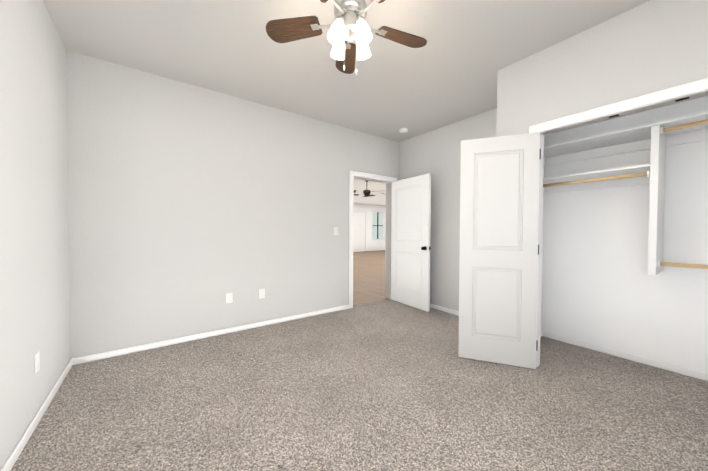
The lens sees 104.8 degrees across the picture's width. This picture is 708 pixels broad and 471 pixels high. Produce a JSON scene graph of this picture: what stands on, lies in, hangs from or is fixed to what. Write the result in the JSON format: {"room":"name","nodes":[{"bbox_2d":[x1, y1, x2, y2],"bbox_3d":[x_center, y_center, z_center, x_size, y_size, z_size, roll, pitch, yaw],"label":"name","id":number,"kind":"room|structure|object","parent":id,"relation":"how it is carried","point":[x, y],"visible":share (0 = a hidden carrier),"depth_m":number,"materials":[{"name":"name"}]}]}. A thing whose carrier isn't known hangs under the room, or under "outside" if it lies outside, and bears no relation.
{"room":"empty bedroom","nodes":[
{"label":"empty bedroom","id":0,"kind":"room"},
{"bbox_2d":[0,0,70,469],"bbox_3d":[-1.281,-0.191,0.599,0.170,2.750,4.300,-1,1,-37],"label":"wall","id":1,"kind":"structure","parent":0,"point":[34,276],"depth_m":1.64,"materials":[{"name":"grey paint"}]},
{"bbox_2d":[34,351,39,373],"bbox_3d":[-1.975,0.791,1.699,0.010,0.114,0.070,-1,1,-37],"label":"electrical outlet","id":2,"kind":"object","parent":1,"relation":"attached to","point":[36,362],"visible":0.98,"depth_m":1.68,"materials":[{"name":"white plastic"}]},
{"bbox_2d":[0,358,73,470],"bbox_3d":[-1.211,1.153,0.680,0.017,0.060,4.300,-1,1,-37],"label":"baseboard","id":3,"kind":"structure","parent":1,"relation":"attached to","point":[16,452],"depth_m":1.63,"materials":[{"name":"white wood"}]},
{"bbox_2d":[66,50,398,358],"bbox_3d":[-0.863,-0.246,3.689,4.520,2.750,0.170,-1,1,-37],"label":"wall","id":4,"kind":"structure","parent":0,"point":[190,206],"depth_m":2.94,"materials":[{"name":"grey paint"}]},
{"bbox_2d":[74,305,348,364],"bbox_3d":[-1.272,1.105,3.300,2.980,0.060,0.017,-1,1,-37],"label":"baseboard","id":5,"kind":"structure","parent":4,"relation":"attached to","point":[109,354],"depth_m":2.95,"materials":[{"name":"white wood"}]},
{"bbox_2d":[226,293,232,302],"bbox_3d":[-1.449,0.727,3.164,0.070,0.114,0.010,-1,1,-37],"label":"electrical outlet","id":6,"kind":"object","parent":4,"relation":"attached to","point":[229,298],"visible":1,"depth_m":3.16,"materials":[{"name":"white plastic"}]},
{"bbox_2d":[259,289,264,298],"bbox_3d":[-1.143,0.724,3.391,0.070,0.114,0.010,-1,1,-37],"label":"electrical outlet","id":7,"kind":"object","parent":4,"relation":"attached to","point":[261,293],"visible":1,"depth_m":3.38,"materials":[{"name":"white plastic"}]},
{"bbox_2d":[334,227,337,234],"bbox_3d":[-0.263,-0.064,4.024,0.070,0.114,0.012,-1,1,-37],"label":"light switch","id":8,"kind":"object","parent":4,"relation":"attached to","point":[335,230],"visible":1,"depth_m":4.02,"materials":[{"name":"white plastic"}]},
{"bbox_2d":[349,170,396,308],"bbox_3d":[0.277,0.061,4.540,1.000,2.115,0.202,-1,1,-37],"label":"door frame","id":9,"kind":"structure","parent":4,"relation":"attached to","point":[367,175],"depth_m":4.58,"materials":[{"name":"white wood"}]},
{"bbox_2d":[391,174,430,311],"bbox_3d":[0.878,0.103,4.347,0.167,2.020,0.859,0,1,-32],"label":"entry door","id":10,"kind":"structure","parent":4,"relation":"in","point":[410,247],"depth_m":4.28,"materials":[{"name":"white wood"}]},
{"bbox_2d":[42,0,649,204],"bbox_3d":[1.563,-1.743,8.167,13.770,0.100,13.470,-1,1,-37],"label":"ceiling","id":11,"kind":"structure","parent":0,"point":[446,74],"depth_m":2.34,"materials":[{"name":"white paint"}]},
{"bbox_2d":[266,0,426,74],"bbox_3d":[0.008,-1.268,1.606,1.039,0.622,1.020,-1,1,-37],"label":"ceiling fan","id":12,"kind":"object","parent":11,"relation":"hanging from","point":[348,26],"visible":1,"depth_m":1.67,"materials":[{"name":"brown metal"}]},
{"bbox_2d":[353,180,385,196],"bbox_3d":[0.433,-1.448,8.163,1.481,0.500,1.415,-1,1,-37],"label":"ceiling fan","id":13,"kind":"object","parent":11,"relation":"hanging from","point":[366,192],"visible":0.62,"depth_m":8.17,"materials":[{"name":"brown metal"}]},
{"bbox_2d":[399,128,407,132],"bbox_3d":[0.759,-1.604,4.170,0.136,0.038,0.136,-1,1,-37],"label":"smoke detector","id":14,"kind":"object","parent":11,"relation":"attached to","point":[403,130],"visible":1,"depth_m":4.13,"materials":[{"name":"white plastic"}]},
{"bbox_2d":[10,299,707,470],"bbox_3d":[0.504,1.219,1.861,4.520,0.100,4.495,-1,1,-37],"label":"floor carpet","id":15,"kind":"object","parent":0,"point":[389,385],"visible":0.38,"depth_m":1.85,"materials":[{"name":"grey carpet"}]},
{"bbox_2d":[353,203,385,248],"bbox_3d":[-1.550,-0.442,14.210,11.400,2.750,0.100,-1,1,-37],"label":"wall","id":16,"kind":"structure","parent":0,"point":[371,243],"depth_m":16.05,"materials":[{"name":"white paint"}]},
{"bbox_2d":[353,210,366,251],"bbox_3d":[0.321,-0.248,15.508,1.010,2.330,0.043,-1,1,-37],"label":"door","id":17,"kind":"structure","parent":16,"relation":"attached to","point":[359,231],"depth_m":15.51,"materials":[{"name":"white wood"}]},
{"bbox_2d":[367,249,384,250],"bbox_3d":[-1.743,0.886,14.024,10.850,0.100,0.014,-1,1,-37],"label":"baseboard","id":18,"kind":"structure","parent":16,"relation":"attached to","point":[374,249],"depth_m":16.21,"materials":[{"name":"white wood"}]},
{"bbox_2d":[372,211,383,239],"bbox_3d":[1.419,-0.589,16.373,0.950,1.690,0.072,-1,1,-37],"label":"window","id":19,"kind":"structure","parent":16,"relation":"in","point":[377,225],"depth_m":16.34,"materials":[{"name":"white"}]},
{"bbox_2d":[353,250,389,306],"bbox_3d":[1.085,1.063,10.670,11.600,0.094,8.975,-1,1,-37],"label":"floor","id":20,"kind":"structure","parent":0,"point":[368,277],"depth_m":7.00,"materials":[{"name":"brown wood"}]},
{"bbox_2d":[399,108,496,310],"bbox_3d":[1.489,-0.241,4.000,0.170,2.750,2.130,-1,1,-37],"label":"wall","id":21,"kind":"structure","parent":0,"point":[436,154],"depth_m":4.05,"materials":[{"name":"grey paint"}]},
{"bbox_2d":[430,304,458,315],"bbox_3d":[1.388,1.104,3.985,0.030,0.060,2.080,-1,1,-37],"label":"baseboard","id":22,"kind":"structure","parent":21,"relation":"attached to","point":[440,308],"depth_m":4.05,"materials":[{"name":"white wood"}]},
{"bbox_2d":[540,135,544,330],"bbox_3d":[1.813,-0.220,2.915,0.800,2.750,0.100,-1,1,-37],"label":"door frame","id":23,"kind":"structure","parent":0,"point":[542,246],"depth_m":3.11,"materials":[{"name":"white paint"}]},
{"bbox_2d":[497,0,707,136],"bbox_3d":[2.082,-0.198,1.796,0.100,2.750,2.220,-1,1,-37],"label":"wall","id":24,"kind":"structure","parent":0,"point":[650,46],"depth_m":1.99,"materials":[{"name":"grey paint"}]},
{"bbox_2d":[458,132,540,368],"bbox_3d":[1.295,0.134,2.456,0.638,2.030,0.035,1,1,22],"label":"closet door","id":25,"kind":"structure","parent":24,"relation":"in","point":[499,219],"depth_m":2.44,"materials":[{"name":"white wood"}]},
{"bbox_2d":[529,78,707,132],"bbox_3d":[1.964,0.113,1.862,0.016,2.125,1.407,-1,1,-37],"label":"trim","id":26,"kind":"structure","parent":24,"relation":"attached to","point":[670,93],"depth_m":1.91,"materials":[{"name":"white wood"}]},
{"bbox_2d":[536,90,707,366],"bbox_3d":[2.010,0.140,1.897,0.102,2.070,1.297,-1,1,-37],"label":"door frame","id":27,"kind":"structure","parent":24,"relation":"in","point":[701,94],"depth_m":2.37,"materials":[{"name":"white wood"}]},
{"bbox_2d":[541,96,707,373],"bbox_3d":[2.849,-0.205,2.332,0.170,2.750,2.170,-1,1,-37],"label":"wall","id":28,"kind":"structure","parent":0,"point":[601,287],"depth_m":2.55,"materials":[{"name":"white paint"}]},
{"bbox_2d":[543,111,707,274],"bbox_3d":[2.611,-0.281,2.123,0.460,1.189,2.120,-1,1,-37],"label":"closet shelving","id":29,"kind":"object","parent":28,"relation":"attached to","point":[657,138],"visible":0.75,"depth_m":2.32,"materials":[{"name":"white wood"}]},
{"bbox_2d":[543,331,707,380],"bbox_3d":[2.784,1.141,2.282,0.013,0.060,2.120,-1,1,-37],"label":"baseboard","id":30,"kind":"structure","parent":28,"relation":"attached to","point":[670,367],"depth_m":2.53,"materials":[{"name":"white wood"}]}
]}

